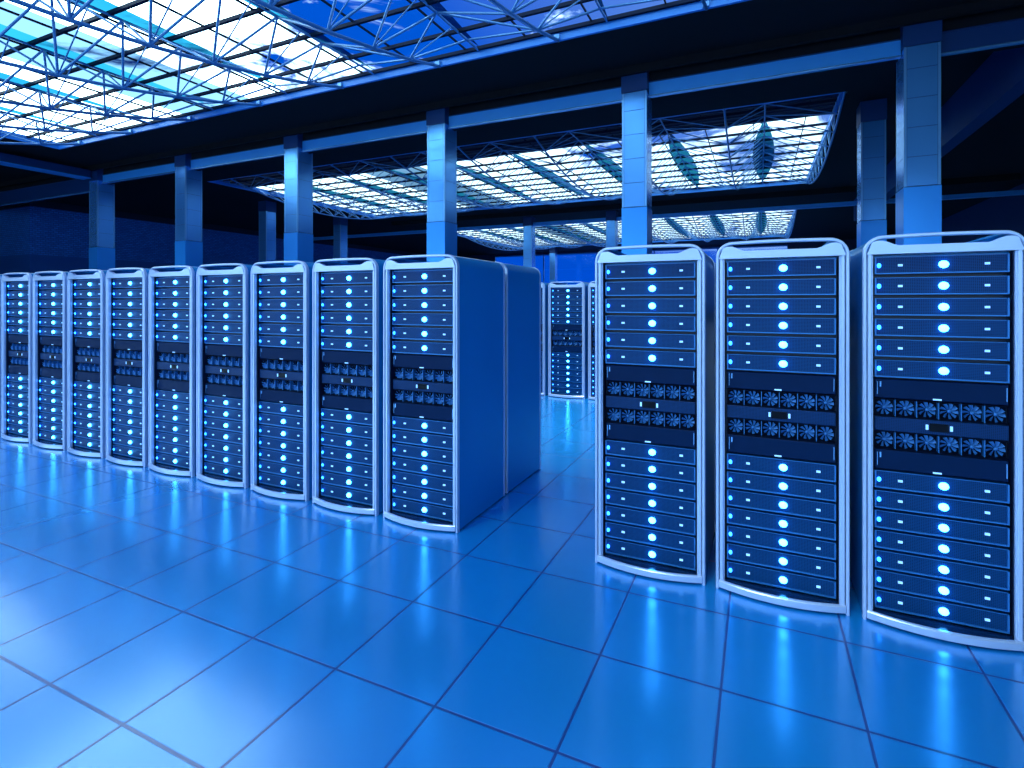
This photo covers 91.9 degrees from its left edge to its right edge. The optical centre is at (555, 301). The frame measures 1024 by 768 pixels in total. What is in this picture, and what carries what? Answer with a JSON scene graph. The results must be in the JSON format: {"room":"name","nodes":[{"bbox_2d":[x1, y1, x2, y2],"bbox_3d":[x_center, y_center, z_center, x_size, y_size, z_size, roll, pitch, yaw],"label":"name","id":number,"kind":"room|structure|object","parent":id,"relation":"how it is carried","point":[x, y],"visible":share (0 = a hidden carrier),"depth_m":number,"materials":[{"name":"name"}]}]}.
{"room":"server room","nodes":[
{"label":"server room","id":0,"kind":"room"},
{"bbox_2d":[0,201,426,274],"bbox_3d":[-25.526,-1.738,44.245,11.000,7.170,35.800,0,0,22],"label":"wall","id":1,"kind":"structure","parent":0,"point":[40,236],"depth_m":29.23,"materials":[{"name":"paint"}]},
{"bbox_2d":[0,394,1023,767],"bbox_3d":[-8.495,1.887,25.214,57.000,0.080,58.000,0,0,22],"label":"floor","id":2,"kind":"structure","parent":0,"point":[149,618],"depth_m":2.61,"materials":[{"name":"blue tile"}]},
{"bbox_2d":[0,274,2,435],"bbox_3d":[-7.822,0.733,7.229,0.750,2.229,0.865,0,0,22],"label":"rack","id":3,"kind":"object","parent":2,"relation":"on","point":[0,274],"visible":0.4,"depth_m":6.76,"materials":[{"name":"blue"}]},
{"bbox_2d":[1,273,33,442],"bbox_3d":[-7.062,0.733,6.915,0.750,2.229,0.865,0,0,22],"label":"rack","id":4,"kind":"object","parent":2,"relation":"on","point":[16,288],"visible":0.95,"depth_m":6.66,"materials":[{"name":"blue"}]},
{"bbox_2d":[10,357,27,365],"bbox_3d":[-7.173,0.805,6.645,0.618,0.100,0.046,0,0,22],"label":"fans","id":5,"kind":"object","parent":4,"relation":"on","point":[14,361],"depth_m":6.65,"materials":[{"name":"blue plastic"}]},
{"bbox_2d":[11,343,27,351],"bbox_3d":[-7.173,0.617,6.645,0.618,0.100,0.046,0,0,22],"label":"fan","id":6,"kind":"object","parent":4,"relation":"on","point":[15,347],"depth_m":6.65,"materials":[{"name":"blue plastic"}]},
{"bbox_2d":[33,271,68,449],"bbox_3d":[-6.303,0.733,6.602,0.750,2.229,0.865,0,0,22],"label":"rack","id":7,"kind":"object","parent":2,"relation":"on","point":[49,287],"visible":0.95,"depth_m":6.34,"materials":[{"name":"blue"}]},
{"bbox_2d":[41,359,61,368],"bbox_3d":[-6.414,0.805,6.332,0.618,0.100,0.046,0,0,22],"label":"fans","id":8,"kind":"object","parent":7,"relation":"on","point":[45,363],"depth_m":6.35,"materials":[{"name":"blue plastic"}]},
{"bbox_2d":[41,345,61,353],"bbox_3d":[-6.414,0.617,6.332,0.618,0.100,0.046,0,0,22],"label":"fan","id":9,"kind":"object","parent":7,"relation":"on","point":[45,349],"depth_m":6.35,"materials":[{"name":"blue plastic"}]},
{"bbox_2d":[67,269,107,457],"bbox_3d":[-5.543,0.733,6.289,0.750,2.229,0.865,0,0,22],"label":"rack","id":10,"kind":"object","parent":2,"relation":"on","point":[86,291],"visible":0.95,"depth_m":6.01,"materials":[{"name":"blue"}]},
{"bbox_2d":[75,362,99,372],"bbox_3d":[-5.655,0.805,6.019,0.618,0.100,0.046,0,0,22],"label":"fans","id":11,"kind":"object","parent":10,"relation":"on","point":[80,367],"depth_m":6.03,"materials":[{"name":"blue plastic"}]},
{"bbox_2d":[76,347,99,356],"bbox_3d":[-5.655,0.617,6.019,0.618,0.100,0.046,0,0,22],"label":"fan","id":12,"kind":"object","parent":10,"relation":"on","point":[80,351],"depth_m":6.04,"materials":[{"name":"blue plastic"}]},
{"bbox_2d":[88,169,114,271],"bbox_3d":[-18.173,-1.738,19.779,0.600,7.170,0.600,0,0,22],"label":"column","id":13,"kind":"structure","parent":2,"relation":"on","point":[101,196],"depth_m":19.57,"materials":[{"name":"blue concrete"}]},
{"bbox_2d":[106,268,149,466],"bbox_3d":[-4.784,0.733,5.976,0.750,2.229,0.865,0,0,22],"label":"rack","id":14,"kind":"object","parent":2,"relation":"on","point":[126,288],"visible":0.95,"depth_m":5.71,"materials":[{"name":"blue"}]},
{"bbox_2d":[115,365,141,376],"bbox_3d":[-4.895,0.805,5.705,0.618,0.100,0.046,0,0,22],"label":"fans","id":15,"kind":"object","parent":14,"relation":"on","point":[120,370],"depth_m":5.72,"materials":[{"name":"blue plastic"}]},
{"bbox_2d":[115,349,141,359],"bbox_3d":[-4.895,0.617,5.705,0.618,0.100,0.046,0,0,22],"label":"fan","id":16,"kind":"object","parent":14,"relation":"on","point":[120,354],"depth_m":5.71,"materials":[{"name":"blue plastic"}]},
{"bbox_2d":[148,266,197,476],"bbox_3d":[-4.024,0.733,5.663,0.750,2.229,0.865,0,0,22],"label":"rack","id":17,"kind":"object","parent":2,"relation":"on","point":[171,292],"visible":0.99,"depth_m":5.38,"materials":[{"name":"blue"}]},
{"bbox_2d":[157,369,189,380],"bbox_3d":[-4.136,0.805,5.392,0.618,0.100,0.046,0,0,22],"label":"fans","id":18,"kind":"object","parent":17,"relation":"on","point":[162,374],"depth_m":5.40,"materials":[{"name":"blue plastic"}]},
{"bbox_2d":[157,352,189,363],"bbox_3d":[-4.136,0.617,5.392,0.618,0.100,0.046,0,0,22],"label":"fan","id":19,"kind":"object","parent":17,"relation":"on","point":[162,357],"depth_m":5.40,"materials":[{"name":"blue plastic"}]},
{"bbox_2d":[174,153,202,268],"bbox_3d":[-13.153,-1.738,17.708,0.600,7.170,0.600,0,0,22],"label":"column","id":20,"kind":"structure","parent":2,"relation":"on","point":[188,183],"depth_m":17.49,"materials":[{"name":"blue concrete"}]},
{"bbox_2d":[196,263,252,487],"bbox_3d":[-3.265,0.733,5.349,0.750,2.229,0.865,0,0,22],"label":"rack","id":21,"kind":"object","parent":2,"relation":"on","point":[223,294],"visible":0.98,"depth_m":5.06,"materials":[{"name":"blue"}]},
{"bbox_2d":[205,373,242,385],"bbox_3d":[-3.376,0.805,5.079,0.618,0.100,0.046,0,0,22],"label":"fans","id":22,"kind":"object","parent":21,"relation":"on","point":[211,379],"depth_m":5.09,"materials":[{"name":"blue"}]},
{"bbox_2d":[205,355,242,367],"bbox_3d":[-3.376,0.617,5.079,0.618,0.100,0.046,0,0,22],"label":"fan","id":23,"kind":"object","parent":21,"relation":"on","point":[211,361],"depth_m":5.08,"materials":[{"name":"blue"}]},
{"bbox_2d":[258,201,275,261],"bbox_3d":[-15.428,-1.738,26.435,0.600,7.170,0.600,0,0,22],"label":"column","id":24,"kind":"structure","parent":2,"relation":"on","point":[266,209],"depth_m":26.23,"materials":[{"name":"blue concrete"}]},
{"bbox_2d":[251,261,313,500],"bbox_3d":[-2.505,0.733,5.036,0.750,2.229,0.865,0,0,22],"label":"rack","id":25,"kind":"object","parent":2,"relation":"on","point":[281,295],"visible":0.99,"depth_m":4.75,"materials":[{"name":"blue"}]},
{"bbox_2d":[261,378,302,391],"bbox_3d":[-2.617,0.805,4.766,0.618,0.100,0.046,0,0,22],"label":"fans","id":26,"kind":"object","parent":25,"relation":"on","point":[267,384],"depth_m":4.76,"materials":[{"name":"blue"}]},
{"bbox_2d":[261,358,302,371],"bbox_3d":[-2.617,0.617,4.766,0.618,0.100,0.046,0,0,22],"label":"fans","id":27,"kind":"object","parent":25,"relation":"on","point":[267,364],"depth_m":4.76,"materials":[{"name":"blue"}]},
{"bbox_2d":[284,134,312,265],"bbox_3d":[-8.133,-1.738,15.638,0.600,7.170,0.600,0,0,22],"label":"column","id":28,"kind":"structure","parent":2,"relation":"on","point":[298,165],"depth_m":15.41,"materials":[{"name":"blue concrete"}]},
{"bbox_2d":[333,216,347,262],"bbox_3d":[-13.522,-1.738,31.057,0.600,7.170,0.600,0,0,22],"label":"column","id":29,"kind":"structure","parent":2,"relation":"on","point":[340,225],"depth_m":30.84,"materials":[{"name":"blue"}]},
{"bbox_2d":[312,258,385,515],"bbox_3d":[-1.746,0.733,4.723,0.750,2.229,0.865,0,0,22],"label":"rack","id":30,"kind":"object","parent":2,"relation":"on","point":[347,298],"visible":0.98,"depth_m":4.43,"materials":[{"name":"blue metal"}]},
{"bbox_2d":[322,383,372,398],"bbox_3d":[-1.857,0.805,4.453,0.618,0.100,0.046,0,0,22],"label":"tray","id":31,"kind":"object","parent":30,"relation":"on","point":[329,390],"depth_m":4.45,"materials":[{"name":"blue"}]},
{"bbox_2d":[322,362,372,377],"bbox_3d":[-1.857,0.617,4.453,0.618,0.100,0.046,0,0,22],"label":"tray","id":32,"kind":"object","parent":30,"relation":"on","point":[329,369],"depth_m":4.45,"materials":[{"name":"blue"}]},
{"bbox_2d":[426,108,456,261],"bbox_3d":[-3.114,-1.738,13.568,0.600,7.170,0.600,0,0,22],"label":"column","id":33,"kind":"structure","parent":2,"relation":"on","point":[441,141],"depth_m":13.34,"materials":[{"name":"blue concrete"}]},
{"bbox_2d":[383,254,504,532],"bbox_3d":[-0.986,0.733,4.410,0.750,2.229,0.865,0,0,22],"label":"rack","id":34,"kind":"object","parent":2,"relation":"on","point":[444,320],"visible":1,"depth_m":4.16,"materials":[{"name":"blue metal"}]},
{"bbox_2d":[393,389,452,406],"bbox_3d":[-1.098,0.805,4.139,0.618,0.100,0.046,0,0,22],"label":"tray","id":35,"kind":"object","parent":34,"relation":"on","point":[409,397],"depth_m":4.13,"materials":[{"name":"blue metal"}]},
{"bbox_2d":[393,367,452,383],"bbox_3d":[-1.098,0.617,4.139,0.618,0.100,0.046,0,0,22],"label":"tray","id":36,"kind":"object","parent":34,"relation":"on","point":[411,375],"depth_m":4.13,"materials":[{"name":"blue"}]},
{"bbox_2d":[499,262,540,492],"bbox_3d":[-0.642,0.733,5.258,0.750,2.229,0.865,0,0,22],"label":"rack","id":37,"kind":"object","parent":2,"relation":"on","point":[522,283],"visible":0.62,"depth_m":5.01,"materials":[{"name":"blue metal"}]},
{"bbox_2d":[523,217,535,267],"bbox_3d":[-1.652,-1.738,31.354,0.600,7.170,0.600,0,0,22],"label":"column","id":38,"kind":"structure","parent":2,"relation":"on","point":[528,228],"depth_m":31.11,"materials":[{"name":"blue"}]},
{"bbox_2d":[541,282,548,395],"bbox_3d":[-0.413,0.733,10.110,0.750,2.229,0.865,0,0,22],"label":"rack","id":39,"kind":"object","parent":2,"relation":"on","point":[544,286],"visible":0.08,"depth_m":9.69,"materials":[{"name":"blue"}]},
{"bbox_2d":[549,248,556,282],"bbox_3d":[-0.185,-1.738,49.154,0.600,7.170,0.600,0,0,22],"label":"column","id":40,"kind":"structure","parent":2,"relation":"on","point":[553,251],"depth_m":48.90,"materials":[{"name":"blue"}]},
{"bbox_2d":[548,281,588,398],"bbox_3d":[0.345,0.733,9.797,0.750,2.229,0.865,0,0,22],"label":"rack","id":41,"kind":"object","parent":2,"relation":"on","point":[567,304],"visible":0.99,"depth_m":9.50,"materials":[{"name":"blue metal"}]},
{"bbox_2d":[552,330,581,335],"bbox_3d":[0.234,0.617,9.527,0.618,0.100,0.046,0,0,22],"label":"tray","id":42,"kind":"object","parent":41,"relation":"on","point":[554,332],"depth_m":9.53,"materials":[{"name":"blue"}]},
{"bbox_2d":[553,340,581,345],"bbox_3d":[0.234,0.805,9.527,0.618,0.100,0.046,0,0,22],"label":"tray","id":43,"kind":"object","parent":41,"relation":"on","point":[555,342],"depth_m":9.52,"materials":[{"name":"blue metal"}]},
{"bbox_2d":[588,281,594,399],"bbox_3d":[1.103,0.733,9.484,0.750,2.229,0.865,0,0,22],"label":"rack","id":44,"kind":"object","parent":2,"relation":"on","point":[591,287],"visible":0.2,"depth_m":9.29,"materials":[{"name":"blue"}]},
{"bbox_2d":[606,211,617,250],"bbox_3d":[3.368,-1.738,29.284,0.600,7.170,0.600,0,0,22],"label":"column","id":45,"kind":"structure","parent":2,"relation":"on","point":[611,223],"depth_m":29.02,"materials":[{"name":"blue concrete"}]},
{"bbox_2d":[313,190,1023,239],"bbox_3d":[-0.242,-4.873,30.800,46.000,0.200,0.250,0,0,22],"label":"beam","id":46,"kind":"structure","parent":45,"relation":"attached to","point":[1013,192],"depth_m":27.03,"materials":[{"name":"blue metal"}]},
{"bbox_2d":[621,72,651,254],"bbox_3d":[1.906,-1.738,11.498,0.600,7.170,0.600,0,0,22],"label":"column","id":47,"kind":"structure","parent":2,"relation":"on","point":[636,103],"depth_m":11.24,"materials":[{"name":"blue"}]},
{"bbox_2d":[595,244,714,584],"bbox_3d":[0.766,0.733,3.687,0.750,2.229,0.865,0,0,22],"label":"rack","id":48,"kind":"object","parent":2,"relation":"on","point":[655,313],"visible":1,"depth_m":3.40,"materials":[{"name":"blue"}]},
{"bbox_2d":[606,407,695,429],"bbox_3d":[0.655,0.805,3.417,0.618,0.100,0.046,0,0,22],"label":"tray","id":49,"kind":"object","parent":48,"relation":"on","point":[635,417],"depth_m":3.40,"materials":[{"name":"blue metal"}]},
{"bbox_2d":[606,380,695,401],"bbox_3d":[0.655,0.617,3.417,0.618,0.100,0.046,0,0,22],"label":"tray","id":50,"kind":"object","parent":48,"relation":"on","point":[634,390],"depth_m":3.41,"materials":[{"name":"blue"}]},
{"bbox_2d":[649,551,655,557],"bbox_3d":[0.661,1.735,3.374,0.048,0.041,0.021,0,0,22],"label":"light","id":51,"kind":"object","parent":48,"relation":"attached to","point":[652,554],"depth_m":3.37,"materials":[{"name":"white plastic"}]},
{"bbox_2d":[649,534,655,540],"bbox_3d":[0.661,1.619,3.374,0.048,0.041,0.021,0,0,22],"label":"light","id":52,"kind":"object","parent":48,"relation":"attached to","point":[652,537],"depth_m":3.37,"materials":[{"name":"white plastic"}]},
{"bbox_2d":[649,517,655,523],"bbox_3d":[0.661,1.502,3.374,0.048,0.041,0.021,0,0,22],"label":"light","id":53,"kind":"object","parent":48,"relation":"attached to","point":[652,520],"depth_m":3.37,"materials":[{"name":"white plastic"}]},
{"bbox_2d":[649,500,655,506],"bbox_3d":[0.661,1.385,3.374,0.048,0.041,0.021,0,0,22],"label":"light","id":54,"kind":"object","parent":48,"relation":"attached to","point":[652,503],"depth_m":3.37,"materials":[{"name":"white plastic"}]},
{"bbox_2d":[649,483,655,489],"bbox_3d":[0.661,1.268,3.374,0.048,0.041,0.021,0,0,22],"label":"light","id":55,"kind":"object","parent":48,"relation":"attached to","point":[652,486],"depth_m":3.37,"materials":[{"name":"white plastic"}]},
{"bbox_2d":[649,285,655,291],"bbox_3d":[0.661,-0.088,3.374,0.048,0.041,0.021,0,0,22],"label":"light","id":56,"kind":"object","parent":48,"relation":"attached to","point":[652,288],"depth_m":3.37,"materials":[{"name":"white plastic"}]},
{"bbox_2d":[714,262,715,521],"bbox_3d":[1.110,0.733,4.535,0.750,2.229,0.865,0,0,22],"label":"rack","id":57,"kind":"object","parent":2,"relation":"on","point":[714,262],"visible":0.02,"depth_m":4.10,"materials":[{"name":"blue"}]},
{"bbox_2d":[716,238,849,615],"bbox_3d":[1.521,0.733,3.376,0.750,2.229,0.865,0,0,22],"label":"rack","id":58,"kind":"object","parent":2,"relation":"on","point":[783,315],"visible":1,"depth_m":3.07,"materials":[{"name":"blue metal"}]},
{"bbox_2d":[727,417,835,443],"bbox_3d":[1.410,0.805,3.105,0.618,0.100,0.046,0,0,22],"label":"tray","id":59,"kind":"object","parent":58,"relation":"on","point":[758,428],"depth_m":3.09,"materials":[{"name":"blue"}]},
{"bbox_2d":[727,388,835,411],"bbox_3d":[1.410,0.617,3.105,0.618,0.100,0.046,0,0,22],"label":"tray","id":60,"kind":"object","parent":58,"relation":"on","point":[764,399],"depth_m":3.09,"materials":[{"name":"blue"}]},
{"bbox_2d":[779,576,786,583],"bbox_3d":[1.416,1.735,3.063,0.048,0.041,0.021,0,0,22],"label":"light","id":61,"kind":"object","parent":58,"relation":"attached to","point":[782,579],"depth_m":3.06,"materials":[{"name":"white plastic"}]},
{"bbox_2d":[779,558,786,564],"bbox_3d":[1.416,1.619,3.063,0.048,0.041,0.021,0,0,22],"label":"light","id":62,"kind":"object","parent":58,"relation":"attached to","point":[782,561],"depth_m":3.06,"materials":[{"name":"white plastic"}]},
{"bbox_2d":[779,539,786,545],"bbox_3d":[1.416,1.502,3.063,0.048,0.041,0.021,0,0,22],"label":"light","id":63,"kind":"object","parent":58,"relation":"attached to","point":[782,542],"depth_m":3.06,"materials":[{"name":"white plastic"}]},
{"bbox_2d":[779,520,786,526],"bbox_3d":[1.416,1.385,3.063,0.048,0.041,0.021,0,0,22],"label":"light","id":64,"kind":"object","parent":58,"relation":"attached to","point":[782,523],"depth_m":3.06,"materials":[{"name":"white plastic"}]},
{"bbox_2d":[779,502,786,508],"bbox_3d":[1.416,1.268,3.063,0.048,0.041,0.021,0,0,22],"label":"light","id":65,"kind":"object","parent":58,"relation":"attached to","point":[782,505],"depth_m":3.06,"materials":[{"name":"white plastic"}]},
{"bbox_2d":[779,483,786,489],"bbox_3d":[1.416,1.152,3.063,0.048,0.041,0.021,0,0,22],"label":"light","id":66,"kind":"object","parent":58,"relation":"attached to","point":[782,486],"depth_m":3.06,"materials":[{"name":"white plastic"}]},
{"bbox_2d":[779,464,786,470],"bbox_3d":[1.416,1.035,3.063,0.048,0.041,0.021,0,0,22],"label":"light","id":67,"kind":"object","parent":58,"relation":"attached to","point":[782,467],"depth_m":3.06,"materials":[{"name":"white plastic"}]},
{"bbox_2d":[779,361,786,366],"bbox_3d":[1.416,0.390,3.063,0.048,0.041,0.021,0,0,22],"label":"light","id":68,"kind":"object","parent":58,"relation":"attached to","point":[781,363],"depth_m":3.06,"materials":[{"name":"white plastic"}]},
{"bbox_2d":[779,341,786,347],"bbox_3d":[1.416,0.270,3.063,0.048,0.041,0.021,0,0,22],"label":"light","id":69,"kind":"object","parent":58,"relation":"attached to","point":[782,344],"depth_m":3.06,"materials":[{"name":"white plastic"}]},
{"bbox_2d":[779,322,786,328],"bbox_3d":[1.416,0.151,3.063,0.048,0.041,0.021,0,0,22],"label":"light","id":70,"kind":"object","parent":58,"relation":"attached to","point":[782,325],"depth_m":3.06,"materials":[{"name":"white plastic"}]},
{"bbox_2d":[779,303,786,309],"bbox_3d":[1.416,0.031,3.063,0.048,0.041,0.021,0,0,22],"label":"light","id":71,"kind":"object","parent":58,"relation":"attached to","point":[782,306],"depth_m":3.06,"materials":[{"name":"white plastic"}]},
{"bbox_2d":[779,284,786,290],"bbox_3d":[1.416,-0.088,3.063,0.048,0.041,0.021,0,0,22],"label":"light","id":72,"kind":"object","parent":58,"relation":"attached to","point":[782,287],"depth_m":3.06,"materials":[{"name":"white plastic"}]},
{"bbox_2d":[779,265,786,270],"bbox_3d":[1.416,-0.208,3.063,0.048,0.041,0.021,0,0,22],"label":"light","id":73,"kind":"object","parent":58,"relation":"attached to","point":[781,267],"depth_m":3.06,"materials":[{"name":"white plastic"}]},
{"bbox_2d":[856,98,886,250],"bbox_3d":[8.527,-1.738,13.310,0.600,7.170,0.600,0,0,22],"label":"column","id":74,"kind":"structure","parent":2,"relation":"on","point":[871,115],"depth_m":13.06,"materials":[{"name":"blue concrete"}]},
{"bbox_2d":[896,20,941,244],"bbox_3d":[6.926,-1.738,9.428,0.600,7.170,0.600,0,0,22],"label":"column","id":75,"kind":"structure","parent":2,"relation":"on","point":[918,69],"depth_m":9.18,"materials":[{"name":"blue concrete"}]},
{"bbox_2d":[849,230,1023,650],"bbox_3d":[2.276,0.733,3.064,0.750,2.229,0.865,0,0,22],"label":"rack","id":76,"kind":"object","parent":2,"relation":"on","point":[937,330],"visible":0.99,"depth_m":2.77,"materials":[{"name":"blue"}]},
{"bbox_2d":[873,429,1008,459],"bbox_3d":[2.164,0.805,2.794,0.618,0.100,0.046,0,0,22],"label":"tray","id":77,"kind":"object","parent":76,"relation":"on","point":[901,441],"depth_m":2.78,"materials":[{"name":"blue metal"}]},
{"bbox_2d":[873,397,1008,424],"bbox_3d":[2.164,0.617,2.794,0.618,0.100,0.046,0,0,22],"label":"tray","id":78,"kind":"object","parent":76,"relation":"on","point":[909,409],"depth_m":2.78,"materials":[{"name":"blue metal"}]},
{"bbox_2d":[938,587,948,594],"bbox_3d":[2.171,1.619,2.752,0.048,0.041,0.021,0,0,22],"label":"light","id":79,"kind":"object","parent":76,"relation":"attached to","point":[941,590],"depth_m":2.75,"materials":[{"name":"white plastic"}]},
{"bbox_2d":[938,503,948,510],"bbox_3d":[2.171,1.152,2.752,0.048,0.041,0.021,0,0,22],"label":"light","id":80,"kind":"object","parent":76,"relation":"attached to","point":[941,506],"depth_m":2.75,"materials":[{"name":"white plastic"}]},
{"bbox_2d":[938,483,948,489],"bbox_3d":[2.171,1.035,2.752,0.048,0.041,0.021,0,0,22],"label":"light","id":81,"kind":"object","parent":76,"relation":"attached to","point":[941,486],"depth_m":2.75,"materials":[{"name":"white plastic"}]},
{"bbox_2d":[938,346,948,352],"bbox_3d":[2.171,0.270,2.752,0.048,0.041,0.021,0,0,22],"label":"light","id":82,"kind":"object","parent":76,"relation":"attached to","point":[941,349],"depth_m":2.75,"materials":[{"name":"white plastic"}]},
{"bbox_2d":[938,282,948,288],"bbox_3d":[2.171,-0.088,2.752,0.048,0.041,0.021,0,0,22],"label":"light","id":83,"kind":"object","parent":76,"relation":"attached to","point":[941,285],"depth_m":2.75,"materials":[{"name":"white plastic"}]},
{"bbox_2d":[938,261,948,267],"bbox_3d":[2.171,-0.208,2.752,0.048,0.041,0.021,0,0,22],"label":"light","id":84,"kind":"object","parent":76,"relation":"attached to","point":[941,264],"depth_m":2.75,"materials":[{"name":"white plastic"}]},
{"bbox_2d":[939,607,948,615],"bbox_3d":[2.171,1.735,2.752,0.048,0.041,0.021,0,0,22],"label":"light","id":85,"kind":"object","parent":76,"relation":"attached to","point":[943,611],"depth_m":2.75,"materials":[{"name":"white plastic"}]},
{"bbox_2d":[939,566,948,573],"bbox_3d":[2.171,1.502,2.752,0.048,0.041,0.021,0,0,22],"label":"light","id":86,"kind":"object","parent":76,"relation":"attached to","point":[942,569],"depth_m":2.75,"materials":[{"name":"white plastic"}]},
{"bbox_2d":[939,545,948,552],"bbox_3d":[2.171,1.385,2.752,0.048,0.041,0.021,0,0,22],"label":"light","id":87,"kind":"object","parent":76,"relation":"attached to","point":[942,548],"depth_m":2.75,"materials":[{"name":"white plastic"}]},
{"bbox_2d":[939,524,948,531],"bbox_3d":[2.171,1.268,2.752,0.048,0.041,0.021,0,0,22],"label":"light","id":88,"kind":"object","parent":76,"relation":"attached to","point":[942,527],"depth_m":2.75,"materials":[{"name":"white plastic"}]},
{"bbox_2d":[939,367,948,374],"bbox_3d":[2.171,0.390,2.752,0.048,0.041,0.021,0,0,22],"label":"light","id":89,"kind":"object","parent":76,"relation":"attached to","point":[942,370],"depth_m":2.75,"materials":[{"name":"white plastic"}]},
{"bbox_2d":[939,325,948,331],"bbox_3d":[2.171,0.151,2.752,0.048,0.041,0.021,0,0,22],"label":"light","id":90,"kind":"object","parent":76,"relation":"attached to","point":[942,328],"depth_m":2.75,"materials":[{"name":"white plastic"}]},
{"bbox_2d":[939,303,948,310],"bbox_3d":[2.171,0.031,2.752,0.048,0.041,0.021,0,0,22],"label":"light","id":91,"kind":"object","parent":76,"relation":"attached to","point":[942,306],"depth_m":2.75,"materials":[{"name":"white plastic"}]},
{"bbox_2d":[0,0,1023,255],"bbox_3d":[-8.495,-5.268,25.214,57.000,0.510,58.000,0,0,22],"label":"ceiling","id":92,"kind":"structure","parent":0,"point":[752,31],"depth_m":13.76,"materials":[{"name":"black"}]},
{"bbox_2d":[0,179,88,206],"bbox_3d":[-23.451,-4.708,21.961,10.828,0.621,0.310,0,0,22],"label":"beam","id":93,"kind":"structure","parent":92,"relation":"attached to","point":[75,187],"depth_m":21.21,"materials":[{"name":"blue metal"}]},
{"bbox_2d":[0,153,90,179],"bbox_3d":[-21.770,-5.008,11.778,0.580,0.330,16.835,0,0,22],"label":"beam","id":94,"kind":"structure","parent":92,"relation":"attached to","point":[8,160],"depth_m":18.23,"materials":[{"name":"blue metal"}]},
{"bbox_2d":[102,163,174,183],"bbox_3d":[-15.661,-4.833,18.748,4.836,0.351,0.310,0,0,22],"label":"beam","id":95,"kind":"structure","parent":92,"relation":"attached to","point":[168,169],"depth_m":18.68,"materials":[{"name":"blue metal"}]},
{"bbox_2d":[190,144,283,170],"bbox_3d":[-10.641,-4.833,16.678,4.836,0.351,0.310,0,0,22],"label":"beam","id":96,"kind":"structure","parent":92,"relation":"attached to","point":[276,151],"depth_m":16.55,"materials":[{"name":"blue"}]},
{"bbox_2d":[301,120,426,153],"bbox_3d":[-5.622,-4.833,14.608,4.836,0.351,0.310,0,0,22],"label":"beam","id":97,"kind":"structure","parent":92,"relation":"attached to","point":[417,128],"depth_m":14.46,"materials":[{"name":"blue metal"}]},
{"bbox_2d":[0,0,749,149],"bbox_3d":[-8.765,-4.835,5.741,24.748,1.456,14.832,0,0,22],"label":"skylight","id":98,"kind":"object","parent":92,"relation":"attached to","point":[26,36],"visible":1,"depth_m":10.54,"materials":[{"name":"white glass"}]},
{"bbox_2d":[208,91,845,219],"bbox_3d":[-2.036,-5.091,22.059,24.748,1.044,10.523,0,0,22],"label":"skylight","id":99,"kind":"object","parent":92,"relation":"attached to","point":[405,170],"visible":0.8,"depth_m":19.50,"materials":[{"name":"white glass"}]},
{"bbox_2d":[448,86,621,130],"bbox_3d":[-0.602,-4.833,12.537,4.836,0.351,0.310,0,0,22],"label":"beam","id":100,"kind":"structure","parent":92,"relation":"attached to","point":[610,97],"depth_m":12.36,"materials":[{"name":"blue metal"}]},
{"bbox_2d":[457,210,796,250],"bbox_3d":[4.960,-5.063,39.023,24.748,1.000,13.222,0,0,22],"label":"skylight","id":101,"kind":"object","parent":92,"relation":"attached to","point":[570,233],"visible":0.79,"depth_m":37.65,"materials":[{"name":"white glass"}]},
{"bbox_2d":[391,173,1019,225],"bbox_3d":[4.234,-5.188,26.834,32.700,0.270,0.300,0,0,22],"label":"beam","id":102,"kind":"structure","parent":92,"relation":"attached to","point":[1004,177],"depth_m":24.99,"materials":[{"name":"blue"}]},
{"bbox_2d":[648,39,900,100],"bbox_3d":[4.418,-4.833,10.467,4.836,0.351,0.310,0,0,22],"label":"beam","id":103,"kind":"structure","parent":92,"relation":"attached to","point":[886,52],"depth_m":10.25,"materials":[{"name":"blue metal"}]},
{"bbox_2d":[854,47,1023,220],"bbox_3d":[12.460,-4.778,17.600,0.350,1.090,18.100,0,0,22],"label":"beam","id":104,"kind":"structure","parent":92,"relation":"attached to","point":[998,82],"depth_m":11.25,"materials":[{"name":"blue metal"}]},
{"bbox_2d":[941,18,1023,59],"bbox_3d":[10.867,-4.793,7.808,7.928,0.431,0.310,0,0,22],"label":"beam","id":105,"kind":"structure","parent":92,"relation":"attached to","point":[1009,34],"depth_m":8.97,"materials":[{"name":"blue"}]},
{"bbox_2d":[459,238,895,261],"bbox_3d":[7.703,-1.738,50.066,46.000,7.170,0.300,0,0,22],"label":"wall","id":106,"kind":"structure","parent":0,"point":[852,244],"depth_m":45.87,"materials":[{"name":"blue paint"}]},
{"bbox_2d":[495,245,787,282],"bbox_3d":[7.093,-2.078,50.290,30.100,6.050,0.150,0,0,22],"label":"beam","id":107,"kind":"structure","parent":106,"relation":"in","point":[596,253],"depth_m":51.36,"materials":[{"name":"metal"}]},
{"bbox_2d":[942,183,1023,243],"bbox_3d":[17.991,-1.738,14.291,0.300,7.170,58.000,0,0,22],"label":"wall","id":108,"kind":"structure","parent":0,"point":[1004,212],"depth_m":25.62,"materials":[{"name":"blue"}]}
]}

